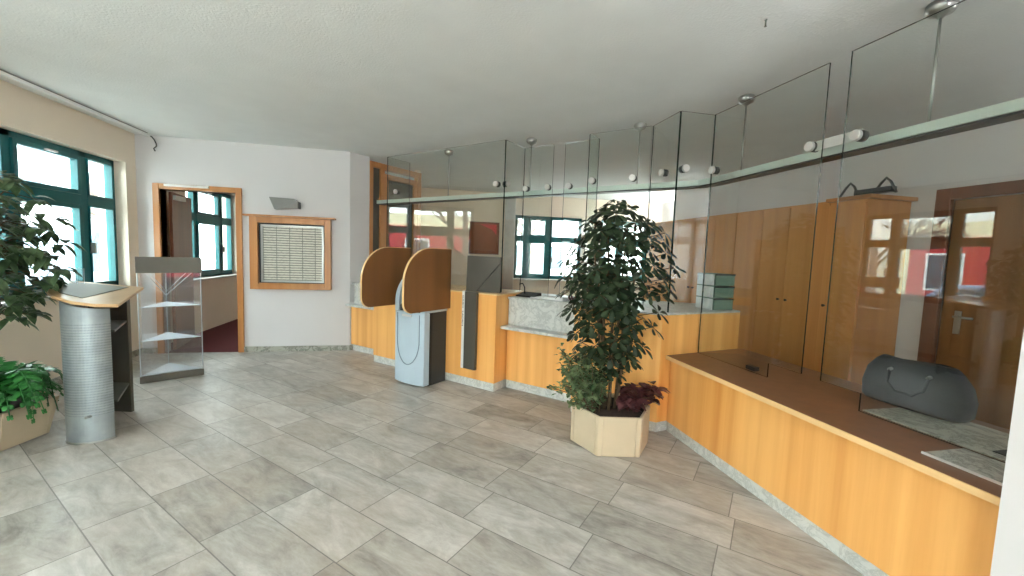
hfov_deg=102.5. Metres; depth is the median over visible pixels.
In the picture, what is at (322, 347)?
baseboard
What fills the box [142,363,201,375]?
shelf
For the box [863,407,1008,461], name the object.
desk mat
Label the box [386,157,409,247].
glass screen
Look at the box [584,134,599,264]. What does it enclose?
glass screen
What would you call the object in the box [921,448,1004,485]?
tray
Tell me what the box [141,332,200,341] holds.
shelf
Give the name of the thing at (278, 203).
wall lamp
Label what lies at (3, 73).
rail
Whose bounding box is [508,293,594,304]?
countertop
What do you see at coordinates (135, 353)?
baseboard
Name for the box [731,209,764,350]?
tall cabinet
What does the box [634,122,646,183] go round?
hanger
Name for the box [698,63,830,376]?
glass screen
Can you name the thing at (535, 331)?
counter
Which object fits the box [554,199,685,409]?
plant
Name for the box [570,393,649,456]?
planter
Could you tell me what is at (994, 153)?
wall
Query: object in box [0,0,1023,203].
ceiling
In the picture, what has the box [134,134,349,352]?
wall
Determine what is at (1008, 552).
wall
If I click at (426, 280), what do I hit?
privacy screen
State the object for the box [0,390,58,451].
planter
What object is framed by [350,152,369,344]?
wall
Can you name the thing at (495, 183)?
glass screen
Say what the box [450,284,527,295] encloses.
countertop
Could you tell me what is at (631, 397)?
plant
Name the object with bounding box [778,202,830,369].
tall cabinet
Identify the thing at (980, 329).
door
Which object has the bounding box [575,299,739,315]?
countertop
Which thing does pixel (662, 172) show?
glass screen
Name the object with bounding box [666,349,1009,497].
countertop
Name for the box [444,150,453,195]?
hanger
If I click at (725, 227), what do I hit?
tall cabinet
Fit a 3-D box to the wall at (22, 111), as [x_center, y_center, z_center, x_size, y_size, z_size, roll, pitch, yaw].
[-4.278,-0.279,2.280,0.300,2.790,12.900,1,5,-12]
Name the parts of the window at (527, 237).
sash, sash, sill, sash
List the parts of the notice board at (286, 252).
cornice, frame, panel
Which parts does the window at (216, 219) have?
sash, sash, sill, sash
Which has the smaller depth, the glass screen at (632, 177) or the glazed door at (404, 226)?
the glass screen at (632, 177)
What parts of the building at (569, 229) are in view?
pane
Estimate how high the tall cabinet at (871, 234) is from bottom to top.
2.108 m
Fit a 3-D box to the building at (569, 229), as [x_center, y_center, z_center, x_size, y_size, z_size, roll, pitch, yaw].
[-0.973,-4.498,28.152,14.600,7.950,8.600,1,5,-12]
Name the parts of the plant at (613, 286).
stem, stem, stem, stem, stem, stem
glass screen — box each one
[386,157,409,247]
[387,140,505,288]
[501,140,524,291]
[520,144,553,286]
[559,139,598,289]
[582,126,652,283]
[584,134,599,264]
[642,111,680,311]
[668,111,715,312]
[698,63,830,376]
[815,0,1003,462]
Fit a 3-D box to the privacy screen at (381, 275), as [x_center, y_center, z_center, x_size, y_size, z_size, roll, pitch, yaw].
[-1.409,-0.131,4.629,0.025,0.662,0.691,5,5,32]
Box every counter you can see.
[373,284,527,391]
[501,293,594,401]
[570,299,739,431]
[666,349,1009,575]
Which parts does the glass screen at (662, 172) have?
clamp arm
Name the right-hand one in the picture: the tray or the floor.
the tray
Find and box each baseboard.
[46,348,143,388]
[143,345,348,353]
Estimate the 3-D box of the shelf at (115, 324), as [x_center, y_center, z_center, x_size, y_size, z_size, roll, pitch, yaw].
[-3.228,0.291,3.227,0.262,0.015,0.676,-1,6,-35]
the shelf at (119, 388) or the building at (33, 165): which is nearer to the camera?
the shelf at (119, 388)
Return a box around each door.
[152,183,244,353]
[369,161,421,256]
[917,179,1023,429]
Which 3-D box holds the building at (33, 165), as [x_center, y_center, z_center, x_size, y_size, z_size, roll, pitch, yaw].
[-25.363,-4.588,15.646,9.600,8.450,12.600,1,5,-12]
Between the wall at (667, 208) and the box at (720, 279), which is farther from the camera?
the wall at (667, 208)
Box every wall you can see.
[0,79,237,378]
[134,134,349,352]
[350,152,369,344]
[420,188,662,297]
[661,202,673,221]
[675,119,1023,360]
[990,331,1023,575]
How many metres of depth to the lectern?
2.93 m
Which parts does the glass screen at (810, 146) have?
clamp arm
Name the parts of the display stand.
panel, panel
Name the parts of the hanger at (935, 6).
rod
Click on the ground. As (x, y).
(205, 266)
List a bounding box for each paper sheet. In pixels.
[530,296,544,298]
[544,296,570,300]
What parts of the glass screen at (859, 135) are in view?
joint plate, clamp arm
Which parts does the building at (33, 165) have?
pane, pane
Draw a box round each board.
[242,213,335,289]
[468,221,499,254]
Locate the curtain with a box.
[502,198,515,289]
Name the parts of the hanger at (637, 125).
rod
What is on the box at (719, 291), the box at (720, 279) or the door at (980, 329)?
the box at (720, 279)
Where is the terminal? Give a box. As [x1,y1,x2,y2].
[395,280,446,386]
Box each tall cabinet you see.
[644,222,662,300]
[658,220,679,301]
[673,218,696,302]
[690,215,716,302]
[712,213,738,273]
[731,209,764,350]
[752,206,791,358]
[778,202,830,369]
[814,193,917,384]
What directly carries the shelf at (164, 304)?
attached to the display stand
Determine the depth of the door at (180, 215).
5.50 m
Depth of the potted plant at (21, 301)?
2.80 m
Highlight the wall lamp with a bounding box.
[269,197,300,209]
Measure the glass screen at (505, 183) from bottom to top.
1.624 m
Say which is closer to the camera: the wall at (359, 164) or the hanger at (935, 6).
the hanger at (935, 6)
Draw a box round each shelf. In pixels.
[110,320,126,331]
[113,382,128,401]
[140,302,199,307]
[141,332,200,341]
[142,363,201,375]
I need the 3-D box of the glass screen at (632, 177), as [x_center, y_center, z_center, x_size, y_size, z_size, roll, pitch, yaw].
[0.994,-0.673,3.959,0.601,1.650,0.065,5,5,32]
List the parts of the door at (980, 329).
handle plate, handle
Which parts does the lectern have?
panel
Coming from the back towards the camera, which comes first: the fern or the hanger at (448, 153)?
the hanger at (448, 153)
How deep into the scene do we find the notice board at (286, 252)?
5.59 m
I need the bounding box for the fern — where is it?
[0,357,63,423]
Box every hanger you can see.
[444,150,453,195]
[526,138,536,187]
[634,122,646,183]
[738,94,755,169]
[924,0,959,121]
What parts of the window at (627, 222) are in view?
sash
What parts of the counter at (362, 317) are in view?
marble panel, panel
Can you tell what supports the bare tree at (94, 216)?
on the ground
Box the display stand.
[135,257,203,383]
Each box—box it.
[697,284,734,297]
[697,296,733,309]
[702,273,735,285]
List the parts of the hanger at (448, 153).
rod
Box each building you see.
[17,145,98,228]
[516,219,614,275]
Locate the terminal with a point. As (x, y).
(420, 338)
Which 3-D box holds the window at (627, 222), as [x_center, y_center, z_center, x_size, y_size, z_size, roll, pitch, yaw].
[2.662,-0.864,9.763,1.290,1.450,0.270,1,5,-12]
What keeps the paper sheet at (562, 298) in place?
on the counter at (535, 331)
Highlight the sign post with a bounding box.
[461,256,501,369]
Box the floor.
[0,319,863,575]
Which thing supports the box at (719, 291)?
on the box at (718, 303)
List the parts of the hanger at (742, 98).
rod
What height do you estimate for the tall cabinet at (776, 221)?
2.093 m
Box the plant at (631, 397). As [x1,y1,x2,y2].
[616,381,669,412]
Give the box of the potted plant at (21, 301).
[0,170,86,330]
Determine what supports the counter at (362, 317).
on the floor
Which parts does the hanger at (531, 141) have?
rod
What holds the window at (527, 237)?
in the wall at (444, 225)
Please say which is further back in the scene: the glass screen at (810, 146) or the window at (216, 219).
the window at (216, 219)
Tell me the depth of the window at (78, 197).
4.46 m
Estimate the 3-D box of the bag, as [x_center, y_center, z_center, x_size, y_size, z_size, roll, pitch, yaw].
[2.275,0.541,2.320,0.239,0.270,0.479,1,5,-12]
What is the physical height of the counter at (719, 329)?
1.010 m
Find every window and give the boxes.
[0,128,118,306]
[187,192,236,281]
[513,215,581,280]
[600,220,646,282]
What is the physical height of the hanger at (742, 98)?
0.603 m
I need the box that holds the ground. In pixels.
[202,263,631,275]
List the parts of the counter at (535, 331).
panel, marble panel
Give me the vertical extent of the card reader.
0.145 m
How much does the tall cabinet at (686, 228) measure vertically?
2.093 m
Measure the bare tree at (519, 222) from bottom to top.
5.755 m
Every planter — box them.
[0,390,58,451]
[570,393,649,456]
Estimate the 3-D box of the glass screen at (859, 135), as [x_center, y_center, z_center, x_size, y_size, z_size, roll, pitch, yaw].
[1.977,-0.305,2.001,0.065,1.998,1.210,1,5,-12]
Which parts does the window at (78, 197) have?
sash, sill, sash, handle, handle, sash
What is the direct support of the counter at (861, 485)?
on the floor
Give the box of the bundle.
[695,273,714,309]
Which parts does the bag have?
handle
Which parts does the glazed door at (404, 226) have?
pane, pane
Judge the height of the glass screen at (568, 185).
1.660 m
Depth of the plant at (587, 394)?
3.10 m
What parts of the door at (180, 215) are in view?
closer rail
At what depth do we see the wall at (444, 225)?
8.98 m
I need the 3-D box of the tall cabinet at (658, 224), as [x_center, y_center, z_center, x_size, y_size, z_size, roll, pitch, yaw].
[2.725,-0.106,7.394,0.535,2.093,0.456,1,5,-12]
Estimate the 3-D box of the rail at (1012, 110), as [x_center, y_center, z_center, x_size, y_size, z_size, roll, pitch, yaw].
[0.397,-1.050,4.357,1.320,0.064,6.975,-2,6,-43]
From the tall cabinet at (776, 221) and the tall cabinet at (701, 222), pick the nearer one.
the tall cabinet at (776, 221)
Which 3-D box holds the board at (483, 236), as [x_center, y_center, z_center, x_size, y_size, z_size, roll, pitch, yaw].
[-0.612,-1.092,8.997,0.660,0.700,0.034,1,5,-12]
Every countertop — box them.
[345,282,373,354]
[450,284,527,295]
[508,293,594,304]
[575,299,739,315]
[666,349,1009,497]
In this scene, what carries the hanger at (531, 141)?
hanging from the ceiling
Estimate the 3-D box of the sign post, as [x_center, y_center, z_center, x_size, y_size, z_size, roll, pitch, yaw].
[-0.331,0.277,4.339,0.477,1.225,0.046,5,5,32]
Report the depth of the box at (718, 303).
3.76 m
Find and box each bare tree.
[54,160,98,227]
[517,219,542,273]
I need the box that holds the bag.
[862,354,978,422]
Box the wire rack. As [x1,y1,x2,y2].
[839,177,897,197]
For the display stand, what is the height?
1.300 m
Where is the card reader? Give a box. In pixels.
[516,283,540,297]
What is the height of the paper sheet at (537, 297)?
0.012 m
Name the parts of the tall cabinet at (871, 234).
door, cornice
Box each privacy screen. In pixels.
[360,247,410,306]
[402,248,451,313]
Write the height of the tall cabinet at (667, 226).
2.093 m
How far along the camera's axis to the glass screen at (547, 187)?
4.60 m
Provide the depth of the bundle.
3.83 m
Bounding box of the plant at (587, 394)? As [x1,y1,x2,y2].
[547,343,610,412]
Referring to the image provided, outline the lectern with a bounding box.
[45,281,143,444]
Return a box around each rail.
[0,69,156,150]
[377,97,1023,204]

